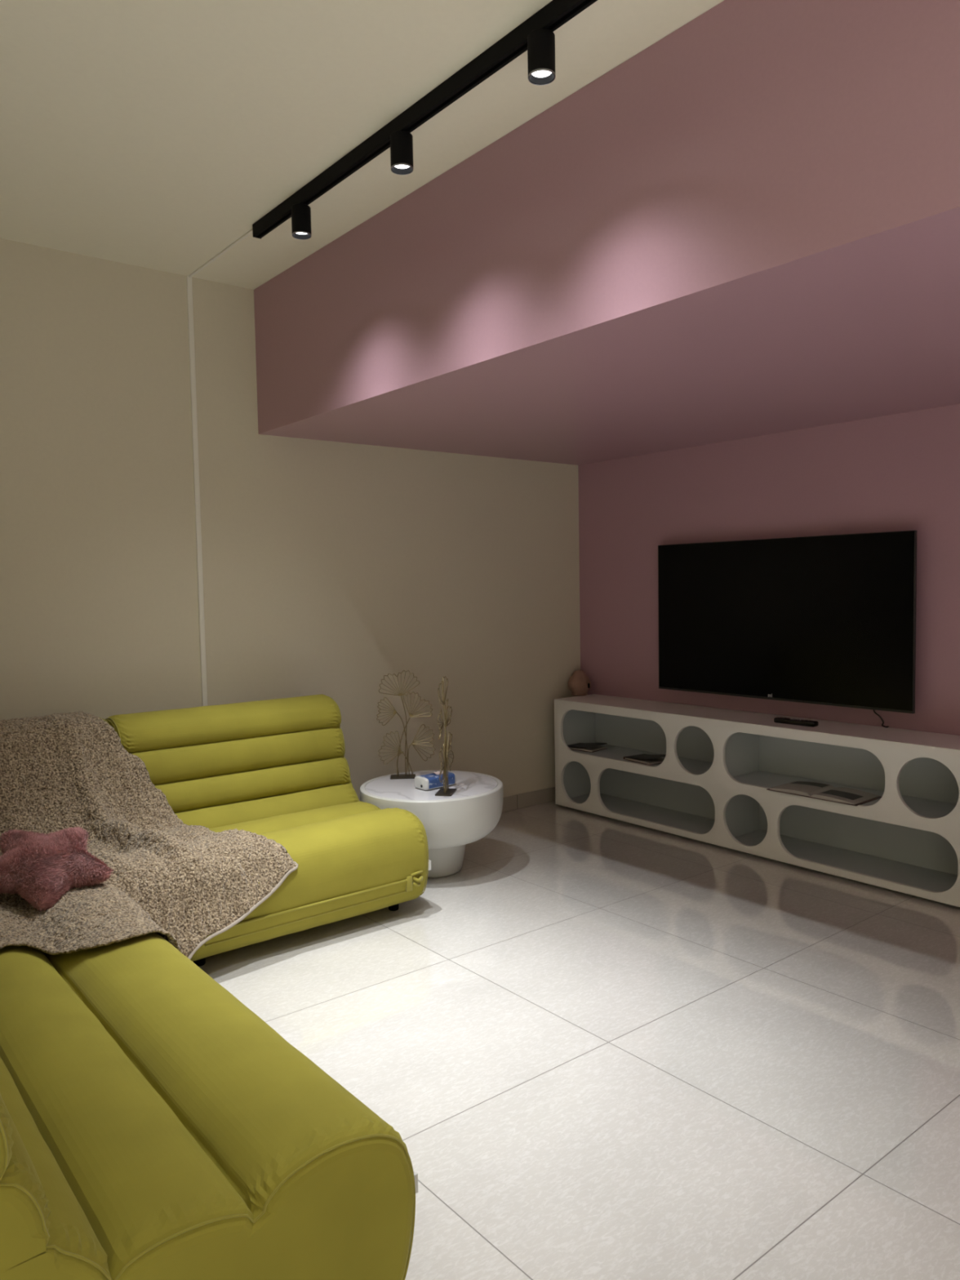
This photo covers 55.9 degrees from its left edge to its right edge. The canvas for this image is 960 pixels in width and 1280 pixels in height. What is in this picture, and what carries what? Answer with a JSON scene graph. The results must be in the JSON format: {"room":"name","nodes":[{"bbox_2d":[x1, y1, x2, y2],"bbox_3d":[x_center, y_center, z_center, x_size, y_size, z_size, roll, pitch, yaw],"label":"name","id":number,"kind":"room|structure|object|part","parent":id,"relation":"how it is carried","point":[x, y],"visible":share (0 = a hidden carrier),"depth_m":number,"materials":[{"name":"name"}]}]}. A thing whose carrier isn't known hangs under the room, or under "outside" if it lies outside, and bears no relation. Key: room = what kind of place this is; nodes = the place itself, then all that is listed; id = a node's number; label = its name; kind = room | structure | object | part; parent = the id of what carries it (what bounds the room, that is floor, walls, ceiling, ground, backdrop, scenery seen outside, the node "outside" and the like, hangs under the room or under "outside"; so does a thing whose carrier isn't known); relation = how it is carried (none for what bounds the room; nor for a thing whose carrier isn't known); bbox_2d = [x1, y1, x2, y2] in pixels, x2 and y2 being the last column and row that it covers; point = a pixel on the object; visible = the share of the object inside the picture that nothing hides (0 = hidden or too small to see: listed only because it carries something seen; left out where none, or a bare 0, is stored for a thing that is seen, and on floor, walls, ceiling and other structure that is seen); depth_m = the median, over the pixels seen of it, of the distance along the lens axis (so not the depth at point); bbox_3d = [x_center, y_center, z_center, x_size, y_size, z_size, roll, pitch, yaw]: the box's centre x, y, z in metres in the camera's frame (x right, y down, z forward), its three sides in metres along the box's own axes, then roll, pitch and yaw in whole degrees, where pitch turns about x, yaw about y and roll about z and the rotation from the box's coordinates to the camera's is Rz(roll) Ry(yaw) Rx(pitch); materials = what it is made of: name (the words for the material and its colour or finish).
{"room":"living room","nodes":[
{"label":"living room","id":0,"kind":"room"},
{"bbox_2d":[0,238,580,801],"bbox_3d":[-1.278,-0.277,4.368,5.050,2.826,0.100,-4,4,-39],"label":"wall","id":1,"kind":"structure","parent":0,"point":[331,569],"depth_m":4.36,"materials":[{"name":"beige paint"}]},
{"bbox_2d":[186,229,252,706],"bbox_3d":[-1.096,-0.407,3.977,0.024,2.526,0.726,-4,4,-39],"label":"duct","id":2,"kind":"object","parent":1,"relation":"attached to","point":[189,287],"visible":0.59,"depth_m":4.23,"materials":[{"name":"white plastic"}]},
{"bbox_2d":[502,786,555,812],"bbox_3d":[-1.219,1.091,4.406,4.849,0.088,0.010,-4,4,-39],"label":"baseboard","id":3,"kind":"structure","parent":1,"relation":"attached to","point":[545,795],"depth_m":5.62,"materials":[{"name":"stone"}]},
{"bbox_2d":[0,0,724,289],"bbox_3d":[1.296,-1.589,1.048,5.050,0.100,8.400,-4,4,-39],"label":"ceiling","id":4,"kind":"structure","parent":0,"point":[156,135],"depth_m":2.71,"materials":[{"name":"paint"}]},
{"bbox_2d":[252,0,597,238],"bbox_3d":[0.237,-1.565,2.209,0.034,0.049,3.603,-4,4,-39],"label":"track","id":5,"kind":"object","parent":4,"relation":"attached to","point":[556,13],"visible":1,"depth_m":2.66,"materials":[{"name":"black metal"}]},
{"bbox_2d":[291,201,311,239],"bbox_3d":[-0.657,-1.548,3.325,0.071,0.124,0.071,-4,4,-39],"label":"track spotlight","id":6,"kind":"object","parent":5,"relation":"attached to","point":[300,212],"visible":0.99,"depth_m":3.30,"materials":[{"name":"black metal"}]},
{"bbox_2d":[390,128,413,174],"bbox_3d":[-0.243,-1.524,2.812,0.071,0.124,0.071,-4,4,-39],"label":"track spotlight","id":7,"kind":"object","parent":5,"relation":"attached to","point":[401,141],"visible":1,"depth_m":2.79,"materials":[{"name":"black metal"}]},
{"bbox_2d":[527,26,555,85],"bbox_3d":[0.157,-1.501,2.314,0.071,0.124,0.071,-4,4,-39],"label":"track spotlight","id":8,"kind":"object","parent":5,"relation":"attached to","point":[540,42],"visible":1,"depth_m":2.29,"materials":[{"name":"black metal"}]},
{"bbox_2d":[253,0,959,465],"bbox_3d":[2.335,-1.262,1.900,2.200,0.691,8.198,-4,4,-39],"label":"soffit","id":9,"kind":"structure","parent":4,"relation":"attached to","point":[746,225],"depth_m":2.72,"materials":[{"name":"pink paint"}]},
{"bbox_2d":[198,800,959,1279],"bbox_3d":[1.349,1.331,1.225,5.050,0.100,8.400,-4,4,-39],"label":"floor","id":10,"kind":"structure","parent":0,"point":[596,1046],"depth_m":2.67,"materials":[{"name":"tile"}]},
{"bbox_2d":[0,932,417,1279],"bbox_3d":[-1.027,0.843,2.020,1.013,0.864,1.701,-4,4,-39],"label":"lounge sofa","id":11,"kind":"object","parent":10,"relation":"on","point":[153,1126],"visible":0.9,"depth_m":1.62,"materials":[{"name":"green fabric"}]},
{"bbox_3d":[-1.277,0.638,1.809,0.380,0.421,1.700,-4,4,-39],"label":"backrest","id":12,"kind":"part","parent":11,"relation":"part of","materials":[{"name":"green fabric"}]},
{"bbox_2d":[105,693,431,966],"bbox_3d":[-0.915,0.731,3.841,1.045,0.865,1.013,-4,4,-39],"label":"lounge sofa","id":13,"kind":"object","parent":10,"relation":"on","point":[277,770],"visible":0.8,"depth_m":3.79,"materials":[{"name":"green fabric"}]},
{"bbox_3d":[-1.121,0.498,4.072,1.035,0.422,0.378,-4,4,-39],"label":"backrest","id":14,"kind":"part","parent":13,"relation":"part of","materials":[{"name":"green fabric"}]},
{"bbox_3d":[-0.920,0.909,3.855,1.035,0.413,0.998,-4,4,-39],"label":"seat","id":15,"kind":"part","parent":13,"relation":"part of","materials":[{"name":"green fabric"}]},
{"bbox_2d":[360,769,502,877],"bbox_3d":[-0.230,0.908,4.392,0.692,0.419,0.692,-4,4,-39],"label":"side table","id":16,"kind":"object","parent":10,"relation":"on","point":[450,823],"visible":0.62,"depth_m":4.17,"materials":[{"name":"white paint"}]},
{"bbox_2d":[376,670,435,779],"bbox_3d":[-0.371,0.420,4.535,0.292,0.541,0.076,-1,3,-3],"label":"leaf sculpture","id":17,"kind":"object","parent":16,"relation":"on","point":[405,775],"visible":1,"depth_m":4.54,"materials":[{"name":"brown metal"}]},
{"bbox_3d":[-0.390,0.522,4.540,0.052,0.325,0.012,-1,3,-3],"label":"stem","id":18,"kind":"part","parent":17,"relation":"part of","materials":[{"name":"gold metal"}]},
{"bbox_3d":[-0.388,0.687,4.550,0.124,0.008,0.076,-1,3,-3],"label":"plate","id":19,"kind":"part","parent":17,"relation":"part of","materials":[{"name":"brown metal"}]},
{"bbox_3d":[-0.383,0.535,4.542,0.076,0.300,0.013,-1,3,-3],"label":"stem","id":20,"kind":"part","parent":17,"relation":"part of","materials":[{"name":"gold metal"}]},
{"bbox_3d":[-0.379,0.481,4.538,0.030,0.406,0.010,-2,4,-20],"label":"stem","id":21,"kind":"part","parent":17,"relation":"part of","materials":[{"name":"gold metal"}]},
{"bbox_3d":[-0.351,0.601,4.546,0.026,0.165,0.005,-2,4,-19],"label":"stem","id":22,"kind":"part","parent":17,"relation":"part of","materials":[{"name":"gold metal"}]},
{"bbox_2d":[414,770,456,790],"bbox_3d":[-0.213,0.664,4.322,0.188,0.072,0.102,-4,5,-42],"label":"pack","id":23,"kind":"object","parent":16,"relation":"on","point":[428,781],"visible":0.86,"depth_m":4.27,"materials":[{"name":"blue plastic"}]},
{"bbox_2d":[435,675,456,795],"bbox_3d":[-0.159,0.437,4.195,0.076,0.541,0.292,0,4,10],"label":"leaf sculpture","id":24,"kind":"object","parent":16,"relation":"on","point":[442,792],"visible":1,"depth_m":4.17,"materials":[{"name":"brown metal"}]},
{"bbox_3d":[-0.160,0.639,4.174,0.010,0.127,0.037,1,4,25],"label":"stem","id":25,"kind":"part","parent":24,"relation":"part of","materials":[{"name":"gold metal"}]},
{"bbox_3d":[-0.161,0.552,4.188,0.007,0.300,0.076,-1,3,3],"label":"stem","id":26,"kind":"part","parent":24,"relation":"part of","materials":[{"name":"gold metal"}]},
{"bbox_3d":[-0.159,0.540,4.180,0.011,0.325,0.052,-1,3,4],"label":"stem","id":27,"kind":"part","parent":24,"relation":"part of","materials":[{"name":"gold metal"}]},
{"bbox_3d":[-0.159,0.498,4.189,0.010,0.406,0.030,-1,3,-7],"label":"stem","id":28,"kind":"part","parent":24,"relation":"part of","materials":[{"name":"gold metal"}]},
{"bbox_3d":[-0.158,0.705,4.190,0.076,0.008,0.124,0,4,10],"label":"plate","id":29,"kind":"part","parent":24,"relation":"part of","materials":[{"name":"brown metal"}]},
{"bbox_3d":[-0.152,0.617,4.222,0.005,0.165,0.026,-1,3,-6],"label":"stem","id":30,"kind":"part","parent":24,"relation":"part of","materials":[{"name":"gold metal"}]},
{"bbox_2d":[554,693,959,907],"bbox_3d":[1.369,0.733,4.745,0.354,0.670,2.458,-4,4,-39],"label":"media cabinet","id":31,"kind":"object","parent":10,"relation":"on","point":[718,767],"visible":1,"depth_m":4.61,"materials":[{"name":"white paint"}]},
{"bbox_2d":[568,670,591,696],"bbox_3d":[0.632,0.271,5.729,0.138,0.160,0.151,-2,4,-16],"label":"ornament","id":32,"kind":"object","parent":31,"relation":"on","point":[579,683],"visible":1,"depth_m":5.69,"materials":[{"name":"ceramic"}]},
{"bbox_3d":[0.609,0.679,5.697,0.323,0.613,0.018,-4,4,-39],"label":"panel","id":33,"kind":"part","parent":31,"relation":"part of","materials":[{"name":"grey wood"}]},
{"bbox_2d":[567,742,607,752],"bbox_3d":[0.647,0.653,5.582,0.222,0.033,0.160,2,5,41],"label":"paperback book","id":34,"kind":"object","parent":31,"relation":"on","point":[587,747],"visible":0.88,"depth_m":5.54,"materials":[{"name":"grey paper"}]},
{"bbox_2d":[623,753,666,765],"bbox_3d":[0.954,0.669,5.168,0.160,0.039,0.222,-3,4,-32],"label":"paperback book","id":35,"kind":"object","parent":31,"relation":"on","point":[648,759],"visible":0.91,"depth_m":5.13,"materials":[{"name":"grey paper"}]},
{"bbox_3d":[1.371,0.407,4.732,0.333,0.018,2.458,-4,4,-39],"label":"panel","id":36,"kind":"part","parent":31,"relation":"part of","materials":[{"name":"white paint"}]},
{"bbox_2d":[571,744,956,817],"bbox_3d":[1.373,0.716,4.747,0.323,0.016,2.421,-4,4,-39],"label":"shelf","id":37,"kind":"object","parent":31,"relation":"attached to","point":[757,780],"depth_m":4.61,"materials":[{"name":"grey plastic"}]},
{"bbox_3d":[1.379,1.038,4.766,0.323,0.018,2.458,-4,4,-39],"label":"panel","id":38,"kind":"part","parent":31,"relation":"part of","materials":[{"name":"grey wood"}]},
{"bbox_3d":[1.503,0.723,4.852,0.009,0.632,2.456,-4,4,-39],"label":"panel","id":39,"kind":"part","parent":31,"relation":"part of","materials":[{"name":"grey wood"}]},
{"bbox_2d":[773,716,818,727],"bbox_3d":[1.543,0.399,4.421,0.047,0.027,0.216,-4,5,-41],"label":"remote control","id":40,"kind":"object","parent":31,"relation":"on","point":[779,720],"visible":1,"depth_m":4.40,"materials":[{"name":"black plastic"}]},
{"bbox_2d":[767,781,881,805],"bbox_3d":[1.632,0.719,4.302,0.244,0.020,0.456,-4,4,-40],"label":"open magazine","id":41,"kind":"object","parent":31,"relation":"on","point":[848,796],"visible":0.99,"depth_m":4.26,"materials":[{"name":"grey paper"}]},
{"bbox_2d":[790,781,829,787],"bbox_3d":[1.615,0.706,4.434,0.073,0.010,0.174,-4,4,-40],"label":"picture","id":42,"kind":"object","parent":41,"relation":"on","point":[815,784],"depth_m":4.41,"materials":[{"name":"grey"}]},
{"bbox_2d":[819,789,862,799],"bbox_3d":[1.683,0.719,4.210,0.100,0.008,0.163,-4,4,-40],"label":"picture","id":43,"kind":"object","parent":41,"relation":"on","point":[843,794],"depth_m":4.20,"materials":[{"name":"grey paper"}]},
{"bbox_2d":[577,404,959,735],"bbox_3d":[3.251,-0.257,2.683,0.100,2.826,8.200,-4,4,-39],"label":"wall","id":44,"kind":"structure","parent":0,"point":[900,472],"depth_m":4.69,"materials":[{"name":"pink paint"}]},
{"bbox_2d":[657,530,917,713],"bbox_3d":[1.529,-0.107,4.687,0.091,0.829,1.481,-4,4,-39],"label":"television","id":45,"kind":"object","parent":44,"relation":"attached to","point":[820,620],"visible":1,"depth_m":4.55,"materials":[{"name":"black glass"}]},
{"bbox_3d":[1.503,0.303,4.685,0.002,0.011,1.479,-4,4,-39],"label":"trim","id":46,"kind":"part","parent":45,"relation":"part of","materials":[{"name":"black plastic"}]},
{"bbox_2d":[873,710,888,727],"bbox_3d":[1.897,0.363,4.277,0.072,0.105,0.032,0,4,11],"label":"power cable","id":47,"kind":"object","parent":45,"relation":"hanging from","point":[878,715],"visible":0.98,"depth_m":4.28,"materials":[{"name":"black plastic"}]},
{"bbox_3d":[-1.731,0.785,3.188,1.030,0.864,1.013,-4,4,-39],"label":"lounge sofa","id":48,"kind":"object","parent":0,"visible":0},
{"bbox_2d":[0,711,298,959],"bbox_3d":[-1.475,0.760,3.014,1.714,0.886,1.577,-4,4,-39],"label":"fleece blanket","id":49,"kind":"object","parent":48,"relation":"on","point":[171,878],"visible":0.79,"depth_m":3.32,"materials":[{"name":"beige fabric"}]},
{"bbox_2d":[0,826,113,911],"bbox_3d":[-1.393,0.713,2.853,0.389,0.206,0.373,-4,5,-44],"label":"cushion","id":50,"kind":"object","parent":49,"relation":"on","point":[39,868],"visible":1,"depth_m":2.81,"materials":[{"name":"pink fur"}]}
]}

